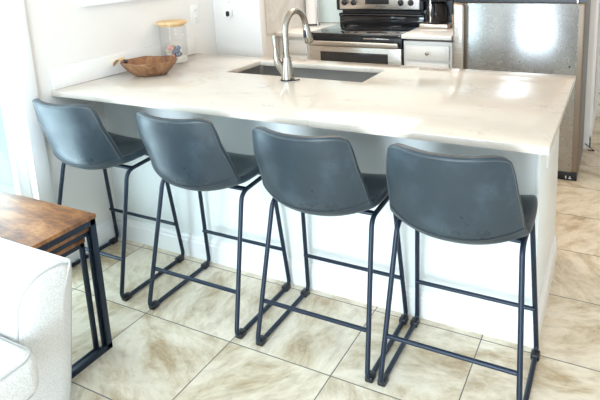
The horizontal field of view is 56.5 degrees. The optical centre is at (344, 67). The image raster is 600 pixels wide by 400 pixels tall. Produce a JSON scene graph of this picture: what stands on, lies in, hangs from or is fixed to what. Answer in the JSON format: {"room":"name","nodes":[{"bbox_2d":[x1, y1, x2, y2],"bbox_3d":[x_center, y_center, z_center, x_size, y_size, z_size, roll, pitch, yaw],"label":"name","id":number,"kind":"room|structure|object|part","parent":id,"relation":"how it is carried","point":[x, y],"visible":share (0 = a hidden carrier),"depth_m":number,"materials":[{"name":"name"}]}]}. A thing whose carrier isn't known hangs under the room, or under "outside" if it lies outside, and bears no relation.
{"room":"kitchen","nodes":[
{"label":"kitchen","id":0,"kind":"room"},
{"bbox_2d":[0,0,279,225],"bbox_3d":[-1.810,-0.077,2.023,0.120,2.500,6.820,4,13,26],"label":"wall","id":1,"kind":"structure","parent":0,"point":[61,32],"depth_m":2.89,"materials":[{"name":"white paint"}]},
{"bbox_2d":[0,2,31,197],"bbox_3d":[-1.742,0.117,2.181,0.035,2.050,0.880,4,13,26],"label":"door","id":2,"kind":"structure","parent":1,"relation":"in","point":[7,90],"depth_m":2.57,"materials":[{"name":"white"}]},
{"bbox_2d":[6,0,54,203],"bbox_3d":[-1.686,0.088,2.142,0.016,2.120,1.032,4,13,26],"label":"trim","id":3,"kind":"structure","parent":1,"relation":"attached to","point":[18,26],"depth_m":2.58,"materials":[{"name":"white wood"}]},
{"bbox_2d":[65,218,119,263],"bbox_3d":[-1.347,0.925,2.947,0.014,0.130,0.346,4,13,26],"label":"baseboard","id":4,"kind":"structure","parent":1,"relation":"attached to","point":[105,230],"depth_m":3.00,"materials":[{"name":"white"}]},
{"bbox_2d":[81,0,135,5],"bbox_3d":[-1.191,-0.692,3.034,0.029,0.652,0.660,4,13,26],"label":"picture","id":5,"kind":"object","parent":1,"relation":"attached to","point":[83,2],"visible":1,"depth_m":2.88,"materials":[{"name":"white"}]},
{"bbox_2d":[50,37,195,89],"bbox_3d":[-1.194,-0.043,3.133,0.011,0.108,1.018,4,13,26],"label":"backsplash","id":6,"kind":"structure","parent":1,"relation":"attached to","point":[71,74],"depth_m":2.94,"materials":[{"name":"white stone"}]},
{"bbox_2d":[190,4,199,23],"bbox_3d":[-0.964,-0.342,3.570,0.009,0.120,0.072,4,13,26],"label":"wall outlet","id":7,"kind":"object","parent":1,"relation":"attached to","point":[194,10],"visible":1,"depth_m":3.56,"materials":[{"name":"white plastic"}]},
{"bbox_2d":[264,0,305,34],"bbox_3d":[-0.445,-0.666,4.581,0.012,0.685,0.776,4,13,26],"label":"backsplash","id":8,"kind":"structure","parent":1,"relation":"attached to","point":[275,10],"depth_m":4.45,"materials":[{"name":"stone"}]},
{"bbox_2d":[213,0,266,56],"bbox_3d":[-0.708,-0.458,3.661,0.375,2.500,0.060,4,13,26],"label":"wall pier","id":9,"kind":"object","parent":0,"point":[243,33],"depth_m":3.66,"materials":[{"name":"white paint"}]},
{"bbox_2d":[225,0,234,14],"bbox_3d":[-0.761,-0.404,3.660,0.072,0.120,0.009,4,13,26],"label":"wall outlet","id":10,"kind":"object","parent":9,"relation":"attached to","point":[228,3],"visible":0.73,"depth_m":3.65,"materials":[{"name":"white plastic"}]},
{"bbox_2d":[224,8,232,16],"bbox_3d":[-0.767,-0.357,3.641,0.046,0.055,0.047,4,13,26],"label":"plug","id":11,"kind":"object","parent":10,"relation":"attached to","point":[227,12],"visible":1,"depth_m":3.63,"materials":[{"name":"white plastic"}]},
{"bbox_2d":[70,92,599,399],"bbox_3d":[1.338,0.969,2.717,5.450,0.060,10.400,4,13,26],"label":"floor","id":12,"kind":"structure","parent":0,"point":[187,347],"depth_m":2.22,"materials":[{"name":"tile"}]},
{"bbox_2d":[0,238,71,399],"bbox_3d":[-1.658,0.967,1.146,1.015,0.800,1.912,4,13,26],"label":"sofa","id":13,"kind":"object","parent":12,"relation":"on","point":[36,284],"visible":1,"depth_m":1.69,"materials":[{"name":"beige fabric"}]},
{"bbox_2d":[0,339,38,399],"bbox_3d":[-1.408,0.924,1.446,0.835,0.145,0.768,4,13,26],"label":"seat cushion","id":14,"kind":"object","parent":13,"relation":"on","point":[19,376],"depth_m":1.55,"materials":[{"name":"beige fabric"}]},
{"bbox_2d":[0,192,112,378],"bbox_3d":[-1.246,0.853,2.175,0.547,0.577,0.277,4,13,26],"label":"table","id":15,"kind":"object","parent":12,"relation":"on","point":[31,222],"visible":0.59,"depth_m":2.11,"materials":[{"name":"brown wood"}]},
{"bbox_3d":[-1.008,0.875,2.061,0.012,0.561,0.269,4,13,26],"label":"frame","id":16,"kind":"part","parent":15,"relation":"part of","materials":[{"name":"black metal"}]},
{"bbox_2d":[45,228,104,369],"bbox_3d":[-1.246,0.875,2.180,0.515,0.532,0.256,4,13,26],"label":"table","id":17,"kind":"object","parent":12,"relation":"on","point":[60,246],"visible":0.23,"depth_m":2.13,"materials":[{"name":"black metal"}]},
{"bbox_2d":[55,238,98,367],"bbox_3d":[-1.248,0.897,2.177,0.483,0.489,0.220,4,13,26],"label":"table","id":18,"kind":"object","parent":12,"relation":"on","point":[79,245],"visible":0.23,"depth_m":2.14,"materials":[{"name":"black metal"}]},
{"bbox_2d":[32,98,184,300],"bbox_3d":[-1.160,0.565,2.692,0.507,0.924,0.466,4,13,26],"label":"bar stool","id":19,"kind":"object","parent":12,"relation":"on","point":[76,134],"visible":0.86,"depth_m":2.49,"materials":[{"name":"grey leather"}]},
{"bbox_3d":[-1.347,0.708,2.840,0.044,0.596,0.413,4,13,26],"label":"frame","id":20,"kind":"part","parent":19,"relation":"part of","materials":[{"name":"black metal"}]},
{"bbox_3d":[-0.944,0.733,2.643,0.044,0.596,0.413,4,13,26],"label":"frame","id":21,"kind":"part","parent":19,"relation":"part of","materials":[{"name":"black metal"}]},
{"bbox_2d":[136,111,290,338],"bbox_3d":[-0.585,0.601,2.413,0.507,0.924,0.466,4,13,26],"label":"bar stool","id":22,"kind":"object","parent":12,"relation":"on","point":[189,154],"visible":0.94,"depth_m":2.22,"materials":[{"name":"grey leather"}]},
{"bbox_3d":[-0.772,0.744,2.562,0.044,0.596,0.413,4,13,26],"label":"frame","id":23,"kind":"part","parent":22,"relation":"part of","materials":[{"name":"black metal"}]},
{"bbox_3d":[-0.368,0.769,2.365,0.044,0.596,0.413,4,13,26],"label":"frame","id":24,"kind":"part","parent":22,"relation":"part of","materials":[{"name":"black metal"}]},
{"bbox_2d":[279,36,309,59],"bbox_3d":[-0.266,0.132,4.733,0.290,0.880,0.669,4,13,26],"label":"base cabinet","id":25,"kind":"object","parent":12,"relation":"on","point":[298,49],"visible":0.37,"depth_m":4.39,"materials":[{"name":"white paint"}]},
{"bbox_3d":[-0.407,-0.166,4.407,0.250,0.105,0.023,4,13,26],"label":"drawer","id":26,"kind":"part","parent":25,"relation":"part of","materials":[{"name":"white paint"}]},
{"bbox_3d":[-0.393,0.199,4.482,0.250,0.600,0.023,4,13,26],"label":"door","id":27,"kind":"part","parent":25,"relation":"part of","materials":[{"name":"white paint"}]},
{"bbox_2d":[275,22,339,36],"bbox_3d":[-0.277,-0.321,4.649,0.292,0.030,0.671,4,13,26],"label":"countertop","id":28,"kind":"structure","parent":25,"relation":"on","point":[297,31],"depth_m":4.54,"materials":[{"name":"white stone"}]},
{"bbox_2d":[305,0,319,25],"bbox_3d":[-0.282,-0.540,4.769,0.121,0.352,0.121,0,12,10],"label":"paper towel holder","id":29,"kind":"object","parent":28,"relation":"on","point":[312,7],"visible":0.87,"depth_m":4.74,"materials":[{"name":"white paper"}]},
{"bbox_3d":[-0.262,-0.536,4.742,0.028,0.352,0.096,-10,14,-34],"label":"post","id":30,"kind":"part","parent":29,"relation":"part of","materials":[{"name":"silver metal"}]},
{"bbox_2d":[252,126,408,382],"bbox_3d":[-0.068,0.635,2.158,0.507,0.924,0.466,4,13,26],"label":"bar stool","id":31,"kind":"object","parent":12,"relation":"on","point":[313,175],"visible":0.96,"depth_m":1.96,"materials":[{"name":"grey leather"}]},
{"bbox_3d":[-0.255,0.777,2.307,0.044,0.596,0.413,4,13,26],"label":"frame","id":32,"kind":"part","parent":31,"relation":"part of","materials":[{"name":"black metal"}]},
{"bbox_3d":[0.148,0.803,2.110,0.044,0.596,0.413,4,13,26],"label":"frame","id":33,"kind":"part","parent":31,"relation":"part of","materials":[{"name":"black metal"}]},
{"bbox_2d":[103,102,559,347],"bbox_3d":[-0.125,0.514,2.849,2.242,0.885,0.720,4,13,26],"label":"kitchen island","id":34,"kind":"object","parent":12,"relation":"on","point":[492,270],"visible":0.44,"depth_m":2.44,"materials":[{"name":"white paint"}]},
{"bbox_2d":[51,53,575,155],"bbox_3d":[-0.173,0.089,2.646,2.286,0.028,1.038,4,13,26],"label":"island countertop","id":35,"kind":"structure","parent":34,"relation":"on","point":[523,112],"depth_m":2.36,"materials":[{"name":"stone"}]},
{"bbox_2d":[113,55,177,75],"bbox_3d":[-1.067,-0.009,2.989,0.338,0.090,0.258,4,13,26],"label":"wooden bowl","id":36,"kind":"object","parent":35,"relation":"on","point":[143,65],"visible":1,"depth_m":2.93,"materials":[{"name":"brown wood"}]},
{"bbox_3d":[-1.219,-0.027,2.994,0.058,0.046,0.077,4,13,26],"label":"handle","id":37,"kind":"part","parent":36,"relation":"part of","materials":[{"name":"brown plant"}]},
{"bbox_2d":[156,19,187,63],"bbox_3d":[-1.012,-0.151,3.277,0.174,0.248,0.174,4,13,26],"label":"glass jar","id":38,"kind":"object","parent":35,"relation":"on","point":[171,22],"visible":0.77,"depth_m":3.23,"materials":[{"name":"clear glass"}]},
{"bbox_3d":[-1.016,-0.258,3.255,0.174,0.030,0.174,4,13,26],"label":"lid","id":39,"kind":"part","parent":38,"relation":"part of","materials":[{"name":"brown wood"}]},
{"bbox_2d":[272,8,312,81],"bbox_3d":[-0.240,-0.125,2.772,0.115,0.344,0.286,4,13,26],"label":"kitchen faucet","id":40,"kind":"object","parent":35,"relation":"on","point":[285,67],"visible":1,"depth_m":2.69,"materials":[{"name":"silver metal"}]},
{"bbox_3d":[-0.331,-0.084,2.683,0.034,0.142,0.034,4,13,26],"label":"handle","id":41,"kind":"part","parent":40,"relation":"part of","materials":[{"name":"silver metal"}]},
{"bbox_3d":[-0.311,0.003,2.708,0.070,0.086,0.037,-6,12,-20],"label":"handle mount","id":42,"kind":"part","parent":40,"relation":"part of","materials":[{"name":"silver metal"}]},
{"bbox_3d":[-0.245,-0.174,2.765,0.032,0.244,0.219,4,13,28],"label":"spout","id":43,"kind":"part","parent":40,"relation":"part of","materials":[{"name":"silver metal"}]},
{"bbox_2d":[239,65,378,81],"bbox_3d":[-0.205,0.140,2.961,0.847,0.196,0.361,4,13,26],"label":"sink","id":44,"kind":"object","parent":35,"relation":"in","point":[351,76],"visible":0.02,"depth_m":3.09,"materials":[{"name":"silver metal"}]},
{"bbox_3d":[-0.115,0.887,2.917,2.241,0.125,0.700,4,13,26],"label":"baseboard","id":45,"kind":"part","parent":34,"relation":"part of","materials":[{"name":"white"}]},
{"bbox_2d":[308,0,426,64],"bbox_3d":[0.198,-0.019,4.451,0.776,1.215,0.680,4,13,26],"label":"range","id":46,"kind":"object","parent":12,"relation":"on","point":[368,31],"visible":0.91,"depth_m":4.29,"materials":[{"name":"silver metal"}]},
{"bbox_3d":[0.053,-0.175,4.135,0.740,0.035,0.060,4,13,26],"label":"handle","id":47,"kind":"part","parent":46,"relation":"part of","materials":[{"name":"silver metal"}]},
{"bbox_3d":[0.082,0.148,4.236,0.760,0.623,0.046,4,13,26],"label":"oven door","id":48,"kind":"part","parent":46,"relation":"part of","materials":[{"name":"silver metal"}]},
{"bbox_2d":[311,23,418,38],"bbox_3d":[0.176,-0.290,4.372,0.764,0.026,0.550,4,13,26],"label":"cooktop","id":49,"kind":"object","parent":46,"relation":"in","point":[341,30],"depth_m":4.27,"materials":[{"name":"black glass"}]},
{"bbox_3d":[0.271,-0.555,4.531,0.704,0.163,0.008,4,13,26],"label":"control panel","id":50,"kind":"part","parent":46,"relation":"part of","materials":[{"name":"silver metal"}]},
{"bbox_3d":[0.441,-0.514,4.432,0.049,0.049,0.031,4,13,26],"label":"knob","id":51,"kind":"part","parent":46,"relation":"part of","materials":[{"name":"black plastic"}]},
{"bbox_3d":[0.517,-0.509,4.395,0.049,0.049,0.031,4,13,26],"label":"knob","id":52,"kind":"part","parent":46,"relation":"part of","materials":[{"name":"black plastic"}]},
{"bbox_2d":[404,39,452,67],"bbox_3d":[0.722,0.195,4.250,0.358,0.880,0.669,4,13,26],"label":"base cabinet","id":53,"kind":"object","parent":12,"relation":"on","point":[417,52],"visible":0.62,"depth_m":3.92,"materials":[{"name":"white paint"}]},
{"bbox_2d":[401,27,452,39],"bbox_3d":[0.711,-0.274,4.169,0.367,0.030,0.659,4,13,26],"label":"countertop","id":54,"kind":"structure","parent":53,"relation":"on","point":[418,33],"depth_m":3.94,"materials":[{"name":"white stone"}]},
{"bbox_2d":[419,0,454,28],"bbox_3d":[0.713,-0.481,4.259,0.230,0.340,0.280,4,13,26],"label":"coffee maker","id":55,"kind":"object","parent":54,"relation":"on","point":[439,13],"visible":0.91,"depth_m":4.18,"materials":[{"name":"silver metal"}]},
{"bbox_3d":[0.689,-0.435,4.215,0.120,0.129,0.165,4,13,26],"label":"carafe handle","id":56,"kind":"part","parent":55,"relation":"part of","materials":[{"name":"black plastic"}]},
{"bbox_3d":[0.582,-0.103,3.923,0.318,0.105,0.023,4,13,26],"label":"drawer","id":57,"kind":"part","parent":53,"relation":"part of","materials":[{"name":"white paint"}]},
{"bbox_3d":[0.595,0.262,3.998,0.318,0.600,0.023,4,13,26],"label":"door","id":58,"kind":"part","parent":53,"relation":"part of","materials":[{"name":"white paint"}]},
{"bbox_2d":[377,143,539,399],"bbox_3d":[0.402,0.664,1.931,0.507,0.924,0.466,4,13,26],"label":"bar stool","id":59,"kind":"object","parent":12,"relation":"on","point":[461,199],"visible":1,"depth_m":1.73,"materials":[{"name":"grey leather"}]},
{"bbox_3d":[0.215,0.806,2.079,0.044,0.596,0.413,4,13,26],"label":"frame","id":60,"kind":"part","parent":59,"relation":"part of","materials":[{"name":"black metal"}]},
{"bbox_3d":[0.618,0.832,1.882,0.044,0.596,0.413,4,13,26],"label":"frame","id":61,"kind":"part","parent":59,"relation":"part of","materials":[{"name":"black metal"}]},
{"bbox_2d":[453,0,590,180],"bbox_3d":[1.226,-0.178,3.846,0.826,1.735,0.650,4,13,26],"label":"refrigerator","id":62,"kind":"object","parent":12,"relation":"on","point":[526,36],"visible":0.63,"depth_m":3.58,"materials":[{"name":"grey metal"}]},
{"bbox_3d":[0.771,-0.101,3.753,0.069,0.655,0.056,4,13,26],"label":"handle","id":63,"kind":"part","parent":62,"relation":"part of","materials":[{"name":"silver metal"}]},
{"bbox_2d":[583,0,595,148],"bbox_3d":[0.780,-0.684,4.487,2.293,2.500,0.120,4,13,26],"label":"wall","id":64,"kind":"structure","parent":0,"point":[593,2],"depth_m":4.07,"materials":[{"name":"white paint"}]},
{"bbox_2d":[318,0,425,21],"bbox_3d":[0.351,-0.753,4.612,1.380,0.784,0.012,4,13,26],"label":"backsplash","id":65,"kind":"structure","parent":64,"relation":"attached to","point":[328,12],"depth_m":4.91,"materials":[{"name":"white tile"}]},
{"bbox_2d":[588,0,599,145],"bbox_3d":[1.969,-0.713,4.408,0.105,2.500,0.940,4,13,26],"label":"wall","id":66,"kind":"structure","parent":0,"point":[596,0],"depth_m":4.21,"materials":[{"name":"white paint"}]},
{"bbox_2d":[589,106,595,145],"bbox_3d":[2.066,0.465,4.625,0.014,0.100,0.940,4,13,26],"label":"baseboard","id":67,"kind":"structure","parent":66,"relation":"attached to","point":[594,111],"depth_m":4.70,"materials":[{"name":"white wood"}]},
{"bbox_2d":[589,0,598,146],"bbox_3d":[1.841,-0.428,4.045,0.017,2.100,0.080,4,13,26],"label":"trim","id":68,"kind":"structure","parent":66,"relation":"attached to","point":[597,1],"depth_m":4.11,"materials":[{"name":"white wood"}]},
{"bbox_2d":[594,16,599,116],"bbox_3d":[2.219,-0.596,4.788,0.023,2.100,0.100,4,13,26],"label":"trim","id":69,"kind":"structure","parent":66,"relation":"attached to","point":[598,51],"depth_m":4.88,"materials":[{"name":"white wood"}]}
]}

